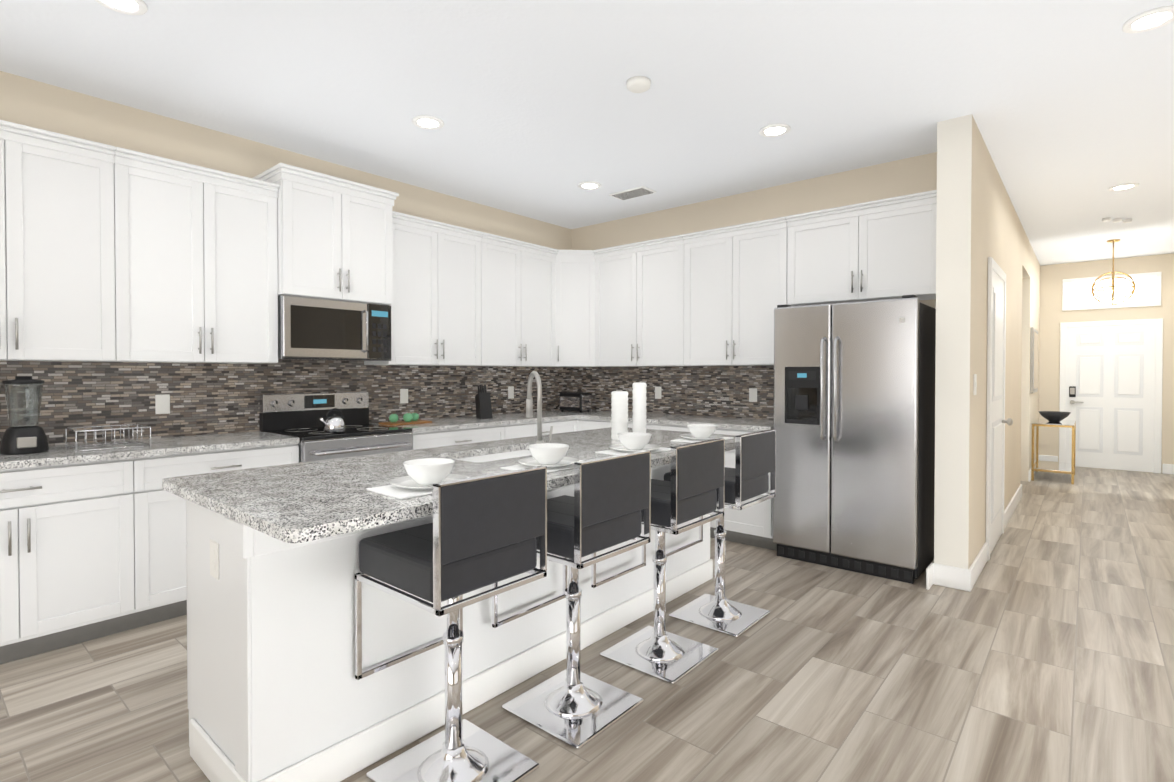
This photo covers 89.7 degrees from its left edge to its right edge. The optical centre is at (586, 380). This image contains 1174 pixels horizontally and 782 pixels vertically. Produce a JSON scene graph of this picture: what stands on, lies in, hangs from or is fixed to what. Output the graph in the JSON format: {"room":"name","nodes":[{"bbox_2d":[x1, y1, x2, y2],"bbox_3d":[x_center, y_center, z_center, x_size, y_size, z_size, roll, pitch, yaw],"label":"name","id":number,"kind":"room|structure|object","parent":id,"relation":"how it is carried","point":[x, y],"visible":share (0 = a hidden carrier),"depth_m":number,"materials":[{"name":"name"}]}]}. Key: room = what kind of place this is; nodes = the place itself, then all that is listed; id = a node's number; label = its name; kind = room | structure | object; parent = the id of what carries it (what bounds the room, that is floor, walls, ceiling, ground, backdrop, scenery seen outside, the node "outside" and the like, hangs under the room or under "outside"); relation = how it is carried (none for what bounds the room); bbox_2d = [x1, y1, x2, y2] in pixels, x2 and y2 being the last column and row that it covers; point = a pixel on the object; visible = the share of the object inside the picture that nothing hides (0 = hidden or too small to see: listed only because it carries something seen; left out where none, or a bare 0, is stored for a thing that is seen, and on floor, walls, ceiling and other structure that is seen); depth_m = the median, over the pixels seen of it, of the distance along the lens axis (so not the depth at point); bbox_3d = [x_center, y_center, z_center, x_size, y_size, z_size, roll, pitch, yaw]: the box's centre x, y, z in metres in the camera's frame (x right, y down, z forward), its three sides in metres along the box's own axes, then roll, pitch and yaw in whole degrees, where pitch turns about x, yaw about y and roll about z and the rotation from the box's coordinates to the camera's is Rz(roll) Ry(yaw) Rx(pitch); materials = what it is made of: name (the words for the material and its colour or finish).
{"room":"kitchen","nodes":[
{"label":"kitchen","id":0,"kind":"room"},
{"bbox_2d":[0,71,571,249],"bbox_3d":[-2.925,-0.155,3.187,0.125,2.845,8.618,1,1,40],"label":"wall","id":1,"kind":"structure","parent":0,"point":[36,104],"depth_m":3.69,"materials":[{"name":"beige paint"}]},
{"bbox_2d":[0,132,135,361],"bbox_3d":[-2.860,-0.624,2.882,0.340,1.049,0.934,1,1,40],"label":"upper cabinet","id":2,"kind":"object","parent":1,"relation":"attached to","point":[109,253],"depth_m":2.94,"materials":[{"name":"white wood"}]},
{"bbox_2d":[132,160,277,362],"bbox_3d":[-2.351,-0.632,3.480,0.340,1.049,0.873,1,1,40],"label":"upper cabinet","id":3,"kind":"object","parent":1,"relation":"attached to","point":[204,248],"depth_m":3.38,"materials":[{"name":"white wood"}]},
{"bbox_2d":[0,360,571,445],"bbox_3d":[-1.981,0.104,4.197,0.008,0.700,5.613,1,1,40],"label":"tile backsplash","id":4,"kind":"structure","parent":1,"relation":"attached to","point":[212,398],"depth_m":3.78,"materials":[{"name":"tile"}]},
{"bbox_2d":[155,394,169,413],"bbox_3d":[-2.539,0.143,3.529,0.007,0.116,0.072,1,1,40],"label":"electrical outlet plate","id":5,"kind":"object","parent":4,"relation":"attached to","point":[162,404],"depth_m":3.53,"materials":[{"name":"plastic"}]},
{"bbox_2d":[400,389,407,402],"bbox_3d":[-1.480,0.127,4.774,0.007,0.116,0.072,1,1,40],"label":"electrical outlet plate","id":6,"kind":"object","parent":4,"relation":"attached to","point":[403,392],"depth_m":4.77,"materials":[{"name":"plastic"}]},
{"bbox_2d":[508,386,513,398],"bbox_3d":[-0.729,0.116,5.657,0.007,0.116,0.072,1,1,40],"label":"electrical outlet plate","id":7,"kind":"object","parent":4,"relation":"attached to","point":[510,388],"depth_m":5.65,"materials":[{"name":"plastic"}]},
{"bbox_2d":[256,172,395,307],"bbox_3d":[-1.795,-0.906,4.077,0.410,0.725,0.759,1,1,40],"label":"upper cabinet","id":8,"kind":"object","parent":1,"relation":"attached to","point":[333,243],"depth_m":3.90,"materials":[{"name":"white wood"}]},
{"bbox_2d":[278,295,390,360],"bbox_3d":[-1.783,-0.339,4.074,0.442,0.400,0.751,1,1,40],"label":"over-the-range microwave","id":9,"kind":"object","parent":8,"relation":"attached to","point":[313,329],"visible":0.98,"depth_m":3.91,"materials":[{"name":"silver metal"}]},
{"bbox_2d":[364,220,487,365],"bbox_3d":[-1.275,-0.647,4.745,0.340,1.049,0.922,1,1,40],"label":"upper cabinet","id":10,"kind":"object","parent":1,"relation":"attached to","point":[439,317],"depth_m":4.62,"materials":[{"name":"white wood"}]},
{"bbox_2d":[488,240,515,365],"bbox_3d":[-0.867,-0.653,5.224,0.340,1.049,0.573,1,1,40],"label":"upper cabinet","id":11,"kind":"object","parent":1,"relation":"attached to","point":[501,257],"depth_m":5.12,"materials":[{"name":"white wood"}]},
{"bbox_2d":[516,244,555,366],"bbox_3d":[-0.563,-0.658,5.554,0.376,1.049,0.559,1,1,40],"label":"upper cabinet","id":12,"kind":"object","parent":1,"relation":"attached to","point":[535,269],"depth_m":5.44,"materials":[{"name":"white wood"}]},
{"bbox_2d":[556,250,595,366],"bbox_3d":[-0.126,-0.661,5.848,0.661,1.049,0.661,1,1,40],"label":"upper cabinet","id":13,"kind":"object","parent":1,"relation":"attached to","point":[576,269],"depth_m":5.65,"materials":[{"name":"white wood"}]},
{"bbox_2d":[0,467,1173,781],"bbox_3d":[2.302,1.325,2.588,9.287,0.100,14.700,1,1,40],"label":"floor","id":14,"kind":"structure","parent":0,"point":[1042,651],"depth_m":2.48,"materials":[{"name":"wood"}]},
{"bbox_2d":[0,458,151,663],"bbox_3d":[-2.755,0.829,2.816,0.610,0.885,0.950,1,1,40],"label":"base cabinet","id":15,"kind":"object","parent":14,"relation":"on","point":[93,543],"depth_m":2.77,"materials":[{"name":"white wood"}]},
{"bbox_2d":[0,431,299,469],"bbox_3d":[-2.758,0.369,2.795,0.625,0.035,2.468,1,1,40],"label":"countertop","id":16,"kind":"structure","parent":15,"relation":"on","point":[60,455],"depth_m":3.07,"materials":[{"name":"grey stone"}]},
{"bbox_2d":[0,376,48,454],"bbox_3d":[-2.715,0.166,2.847,0.216,0.370,0.176,1,1,40],"label":"blender","id":17,"kind":"object","parent":16,"relation":"on","point":[21,439],"visible":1,"depth_m":2.82,"materials":[{"name":"black plastic"}]},
{"bbox_2d":[65,424,150,451],"bbox_3d":[-2.502,0.296,3.084,0.266,0.104,0.307,1,1,40],"label":"wire dish rack","id":18,"kind":"object","parent":16,"relation":"on","point":[94,434],"visible":1,"depth_m":3.06,"materials":[{"name":"silver metal"}]},
{"bbox_2d":[152,446,298,623],"bbox_3d":[-2.243,0.822,3.417,0.610,0.885,0.866,1,1,40],"label":"base cabinet","id":19,"kind":"object","parent":14,"relation":"on","point":[169,574],"depth_m":3.08,"materials":[{"name":"white wood"}]},
{"bbox_2d":[259,392,412,462],"bbox_3d":[-1.672,0.674,4.001,0.718,1.165,0.754,1,1,40],"label":"range","id":20,"kind":"object","parent":14,"relation":"on","point":[295,414],"visible":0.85,"depth_m":3.98,"materials":[{"name":"silver metal"}]},
{"bbox_2d":[319,408,345,432],"bbox_3d":[-1.652,0.257,3.821,0.132,0.155,0.168,1,1,40],"label":"kettle","id":21,"kind":"object","parent":20,"relation":"on","point":[334,424],"visible":1,"depth_m":3.79,"materials":[{"name":"silver metal"}]},
{"bbox_2d":[166,463,712,781],"bbox_3d":[-0.231,0.829,2.834,0.881,0.885,2.744,1,1,40],"label":"kitchen island","id":22,"kind":"object","parent":14,"relation":"on","point":[277,691],"depth_m":1.93,"materials":[{"name":"white wood"}]},
{"bbox_2d":[162,427,735,546],"bbox_3d":[-0.254,0.369,2.848,1.102,0.035,2.748,1,1,40],"label":"island countertop","id":23,"kind":"structure","parent":22,"relation":"on","point":[308,502],"depth_m":2.06,"materials":[{"name":"grey stone"}]},
{"bbox_2d":[366,458,470,499],"bbox_3d":[-0.526,0.318,2.000,0.256,0.086,0.367,1,1,40],"label":"place setting","id":24,"kind":"object","parent":23,"relation":"on","point":[424,476],"visible":0.81,"depth_m":1.94,"materials":[{"name":"ceramic"}]},
{"bbox_2d":[450,447,530,462],"bbox_3d":[-0.406,0.478,2.892,0.394,0.209,0.644,1,1,40],"label":"sink","id":25,"kind":"object","parent":23,"relation":"in","point":[509,451],"depth_m":3.03,"materials":[{"name":"silver metal"}]},
{"bbox_2d":[526,371,552,443],"bbox_3d":[-0.247,0.153,2.784,0.201,0.396,0.124,1,1,40],"label":"faucet","id":26,"kind":"object","parent":23,"relation":"on","point":[529,403],"visible":0.81,"depth_m":2.73,"materials":[{"name":"silver metal"}]},
{"bbox_2d":[500,443,582,472],"bbox_3d":[-0.152,0.312,2.440,0.256,0.086,0.367,1,1,40],"label":"place setting","id":27,"kind":"object","parent":23,"relation":"on","point":[551,457],"visible":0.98,"depth_m":2.38,"materials":[{"name":"ceramic"}]},
{"bbox_2d":[611,382,646,439],"bbox_3d":[0.244,0.178,3.459,0.164,0.330,0.194,1,1,40],"label":"vase","id":28,"kind":"object","parent":23,"relation":"on","point":[619,411],"visible":0.96,"depth_m":3.43,"materials":[{"name":"ceramic"}]},
{"bbox_2d":[595,432,670,454],"bbox_3d":[0.239,0.307,2.900,0.256,0.086,0.367,1,1,40],"label":"place setting","id":29,"kind":"object","parent":23,"relation":"on","point":[631,442],"visible":0.94,"depth_m":2.85,"materials":[{"name":"ceramic"}]},
{"bbox_2d":[670,424,732,442],"bbox_3d":[0.668,0.300,3.404,0.256,0.086,0.367,1,1,40],"label":"place setting","id":30,"kind":"object","parent":23,"relation":"on","point":[701,432],"visible":0.98,"depth_m":3.34,"materials":[{"name":"ceramic"}]},
{"bbox_2d":[413,434,476,449],"bbox_3d":[-1.165,0.806,4.685,0.610,0.885,0.935,1,1,40],"label":"base cabinet","id":31,"kind":"object","parent":14,"relation":"on","point":[420,441],"depth_m":4.27,"materials":[{"name":"white wood"}]},
{"bbox_2d":[355,466,546,781],"bbox_3d":[-0.443,0.783,1.929,0.463,1.000,0.424,1,1,40],"label":"bar stool","id":32,"kind":"object","parent":14,"relation":"on","point":[482,531],"visible":1,"depth_m":1.85,"materials":[{"name":"black leather"}]},
{"bbox_2d":[492,450,650,748],"bbox_3d":[-0.060,0.778,2.319,0.463,1.000,0.424,1,1,40],"label":"bar stool","id":33,"kind":"object","parent":14,"relation":"on","point":[573,705],"visible":0.92,"depth_m":2.23,"materials":[{"name":"silver metal"}]},
{"bbox_2d":[591,438,724,683],"bbox_3d":[0.332,0.772,2.747,0.463,1.000,0.424,1,1,40],"label":"bar stool","id":34,"kind":"object","parent":14,"relation":"on","point":[687,492],"visible":0.75,"depth_m":2.66,"materials":[{"name":"silver metal"}]},
{"bbox_2d":[664,429,775,636],"bbox_3d":[0.712,0.767,3.186,0.463,1.000,0.424,1,1,40],"label":"bar stool","id":35,"kind":"object","parent":14,"relation":"on","point":[747,477],"visible":0.6,"depth_m":3.10,"materials":[{"name":"silver metal"}]},
{"bbox_2d":[710,449,776,550],"bbox_3d":[1.147,0.804,4.816,1.006,0.885,0.611,1,1,40],"label":"base cabinet","id":36,"kind":"object","parent":14,"relation":"on","point":[752,525],"depth_m":4.40,"materials":[{"name":"white wood"}]},
{"bbox_2d":[369,410,772,441],"bbox_3d":[0.014,0.347,4.620,2.484,0.035,2.368,1,1,40],"label":"countertop","id":37,"kind":"structure","parent":36,"relation":"on","point":[502,426],"depth_m":4.83,"materials":[{"name":"grey stone"}]},
{"bbox_2d":[379,412,431,425],"bbox_3d":[-1.381,0.284,4.494,0.200,0.091,0.340,1,1,40],"label":"fruit","id":38,"kind":"object","parent":37,"relation":"on","point":[410,418],"visible":1,"depth_m":4.44,"materials":[{"name":"green food"}]},
{"bbox_2d":[475,385,492,418],"bbox_3d":[-0.882,0.181,5.038,0.100,0.284,0.160,0,1,-30],"label":"knife block","id":39,"kind":"object","parent":37,"relation":"on","point":[483,405],"visible":1,"depth_m":5.00,"materials":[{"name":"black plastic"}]},
{"bbox_2d":[559,392,590,411],"bbox_3d":[-0.109,0.217,5.894,0.327,0.192,0.173,1,1,40],"label":"toaster","id":40,"kind":"object","parent":37,"relation":"on","point":[575,401],"visible":1,"depth_m":5.82,"materials":[{"name":"black plastic"}]},
{"bbox_2d":[773,295,935,583],"bbox_3d":[1.855,0.361,4.118,0.910,1.788,0.706,1,1,40],"label":"refrigerator","id":41,"kind":"object","parent":14,"relation":"on","point":[854,408],"visible":0.96,"depth_m":3.86,"materials":[{"name":"silver metal"}]},
{"bbox_2d":[1031,419,1075,483],"bbox_3d":[5.830,0.865,7.360,0.400,0.700,0.860,1,1,40],"label":"console table","id":42,"kind":"object","parent":14,"relation":"on","point":[1053,467],"visible":1,"depth_m":7.16,"materials":[{"name":"gold metal"}]},
{"bbox_2d":[1038,411,1070,421],"bbox_3d":[5.830,0.454,7.355,0.320,0.120,0.320,1,1,40],"label":"decorative bowl","id":43,"kind":"object","parent":42,"relation":"on","point":[1054,416],"visible":1,"depth_m":7.29,"materials":[{"name":"black ceramic"}]},
{"bbox_2d":[0,0,1173,265],"bbox_3d":[2.302,-1.620,2.551,9.287,0.100,14.700,1,1,40],"label":"ceiling","id":44,"kind":"structure","parent":0,"point":[538,108],"depth_m":3.19,"materials":[{"name":"white paint"}]},
{"bbox_2d":[95,0,147,14],"bbox_3d":[-1.918,-1.563,2.438,0.175,0.012,0.158,1,1,40],"label":"recessed light","id":45,"kind":"object","parent":44,"relation":"in","point":[129,7],"depth_m":2.46,"materials":[{"name":"white plastic"}]},
{"bbox_2d":[412,115,443,129],"bbox_3d":[-0.970,-1.577,3.594,0.201,0.012,0.196,1,1,40],"label":"recessed light","id":46,"kind":"object","parent":44,"relation":"in","point":[428,122],"depth_m":3.60,"materials":[{"name":"white plastic"}]},
{"bbox_2d":[578,181,600,189],"bbox_3d":[0.020,-1.592,4.802,0.198,0.012,0.202,1,1,40],"label":"recessed light","id":47,"kind":"object","parent":44,"relation":"in","point":[588,185],"depth_m":4.82,"materials":[{"name":"white plastic"}]},
{"bbox_2d":[609,186,655,199],"bbox_3d":[0.388,-1.593,5.027,0.360,0.015,0.200,1,1,40],"label":"ceiling vent","id":48,"kind":"object","parent":44,"relation":"in","point":[632,193],"visible":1,"depth_m":5.00,"materials":[{"name":"white metal"}]},
{"bbox_2d":[626,76,650,92],"bbox_3d":[0.273,-1.559,3.117,0.130,0.034,0.130,1,1,40],"label":"smoke detector","id":49,"kind":"object","parent":44,"relation":"attached to","point":[638,84],"visible":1,"depth_m":3.08,"materials":[{"name":"plastic"}]},
{"bbox_2d":[759,123,790,136],"bbox_3d":[1.183,-1.579,3.712,0.190,0.012,0.205,1,1,40],"label":"recessed light","id":50,"kind":"object","parent":44,"relation":"in","point":[773,130],"depth_m":3.72,"materials":[{"name":"white plastic"}]},
{"bbox_2d":[1091,239,1135,304],"bbox_3d":[6.103,-1.249,6.839,0.386,0.748,0.384,1,1,40],"label":"pendant light","id":51,"kind":"object","parent":44,"relation":"hanging from","point":[1110,290],"visible":1,"depth_m":6.81,"materials":[{"name":"gold metal"}]},
{"bbox_2d":[1102,217,1131,222],"bbox_3d":[5.292,-1.596,5.884,0.326,0.029,0.068,0,1,-11],"label":"ceiling vent","id":52,"kind":"object","parent":44,"relation":"in","point":[1108,219],"visible":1,"depth_m":5.87,"materials":[{"name":"white metal"}]},
{"bbox_2d":[1108,183,1138,190],"bbox_3d":[4.403,-1.593,4.840,0.184,0.012,0.225,1,1,40],"label":"recessed light","id":53,"kind":"object","parent":44,"relation":"in","point":[1126,186],"depth_m":4.85,"materials":[{"name":"white plastic"}]},
{"bbox_2d":[1122,5,1173,32],"bbox_3d":[2.433,-1.564,2.556,0.166,0.012,0.206,1,1,40],"label":"recessed light","id":54,"kind":"object","parent":44,"relation":"in","point":[1152,19],"depth_m":2.56,"materials":[{"name":"white plastic"}]},
{"bbox_2d":[572,152,936,308],"bbox_3d":[1.212,-0.181,5.244,3.511,2.845,0.125,1,1,40],"label":"wall","id":55,"kind":"structure","parent":0,"point":[911,175],"depth_m":4.86,"materials":[{"name":"beige paint"}]},
{"bbox_2d":[596,240,691,366],"bbox_3d":[0.554,-0.656,5.456,1.091,1.049,0.377,1,1,40],"label":"upper cabinet","id":56,"kind":"object","parent":55,"relation":"attached to","point":[644,295],"depth_m":5.29,"materials":[{"name":"white wood"}]},
{"bbox_2d":[572,365,773,419],"bbox_3d":[0.793,0.088,5.516,2.464,0.700,0.008,1,1,40],"label":"tile backsplash","id":57,"kind":"structure","parent":55,"relation":"attached to","point":[714,391],"depth_m":5.38,"materials":[{"name":"tile"}]},
{"bbox_2d":[655,386,660,398],"bbox_3d":[0.677,0.117,5.605,0.072,0.116,0.007,1,1,40],"label":"electrical outlet plate","id":58,"kind":"object","parent":57,"relation":"attached to","point":[657,389],"depth_m":5.60,"materials":[{"name":"plastic"}]},
{"bbox_2d":[749,388,756,401],"bbox_3d":[1.405,0.125,4.986,0.072,0.116,0.007,1,1,40],"label":"electrical outlet plate","id":59,"kind":"object","parent":57,"relation":"attached to","point":[752,391],"depth_m":4.98,"materials":[{"name":"plastic"}]},
{"bbox_2d":[692,220,795,365],"bbox_3d":[1.277,-0.649,4.865,1.013,1.049,0.340,1,1,40],"label":"upper cabinet","id":60,"kind":"object","parent":55,"relation":"attached to","point":[739,279],"depth_m":4.70,"materials":[{"name":"white wood"}]},
{"bbox_2d":[796,196,936,305],"bbox_3d":[2.004,-0.866,4.244,1.013,0.600,0.340,1,1,40],"label":"upper cabinet","id":61,"kind":"object","parent":55,"relation":"attached to","point":[871,254],"depth_m":4.08,"materials":[{"name":"white wood"}]},
{"bbox_2d":[934,114,1039,568],"bbox_3d":[4.327,-0.191,6.058,0.180,2.845,6.509,1,1,40],"label":"wall","id":62,"kind":"structure","parent":0,"point":[978,223],"depth_m":3.63,"materials":[{"name":"beige paint"}]},
{"bbox_2d":[973,374,976,394],"bbox_3d":[2.403,0.026,3.648,0.011,0.130,0.080,1,1,40],"label":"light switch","id":63,"kind":"object","parent":62,"relation":"attached to","point":[974,384],"visible":1,"depth_m":3.63,"materials":[{"name":"plastic"}]},
{"bbox_2d":[965,542,987,591],"bbox_3d":[2.529,1.194,3.810,0.016,0.130,0.761,1,1,40],"label":"baseboard","id":64,"kind":"structure","parent":62,"relation":"attached to","point":[972,574],"depth_m":3.69,"materials":[{"name":"white wood"}]},
{"bbox_2d":[986,257,1012,560],"bbox_3d":[3.116,0.197,4.429,0.086,2.110,0.950,1,1,40],"label":"pantry door","id":65,"kind":"structure","parent":62,"relation":"in","point":[996,420],"depth_m":4.32,"materials":[{"name":"white wood"}]},
{"bbox_2d":[1004,484,1021,528],"bbox_3d":[3.999,1.173,5.538,0.016,0.130,1.855,1,1,40],"label":"baseboard","id":66,"kind":"structure","parent":62,"relation":"attached to","point":[1012,505],"depth_m":5.44,"materials":[{"name":"white wood"}]},
{"bbox_2d":[1030,327,1037,392],"bbox_3d":[5.658,-0.246,7.454,0.033,0.800,0.880,1,1,40],"label":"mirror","id":67,"kind":"object","parent":62,"relation":"attached to","point":[1034,362],"visible":0.98,"depth_m":7.17,"materials":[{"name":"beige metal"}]},
{"bbox_2d":[1028,455,1040,481],"bbox_3d":[5.912,1.145,7.787,0.016,0.130,1.850,1,1,40],"label":"baseboard","id":68,"kind":"structure","parent":62,"relation":"attached to","point":[1039,456],"depth_m":7.13,"materials":[{"name":"white wood"}]},
{"bbox_2d":[1038,253,1173,473],"bbox_3d":[7.115,-0.216,8.042,1.746,2.845,0.125,1,1,40],"label":"wall","id":69,"kind":"structure","parent":0,"point":[1053,315],"depth_m":8.11,"materials":[{"name":"beige paint"}]},
{"bbox_2d":[1059,318,1162,473],"bbox_3d":[7.053,0.200,7.969,1.040,2.015,0.070,1,1,40],"label":"front door","id":70,"kind":"structure","parent":69,"relation":"in","point":[1111,378],"depth_m":7.96,"materials":[{"name":"white wood"}]},
{"bbox_2d":[1062,272,1161,310],"bbox_3d":[7.067,-1.193,7.968,1.000,0.440,0.025,1,1,40],"label":"transom window","id":71,"kind":"structure","parent":69,"relation":"in","point":[1076,294],"depth_m":7.96,"materials":[{"name":"white glass"}]}
]}

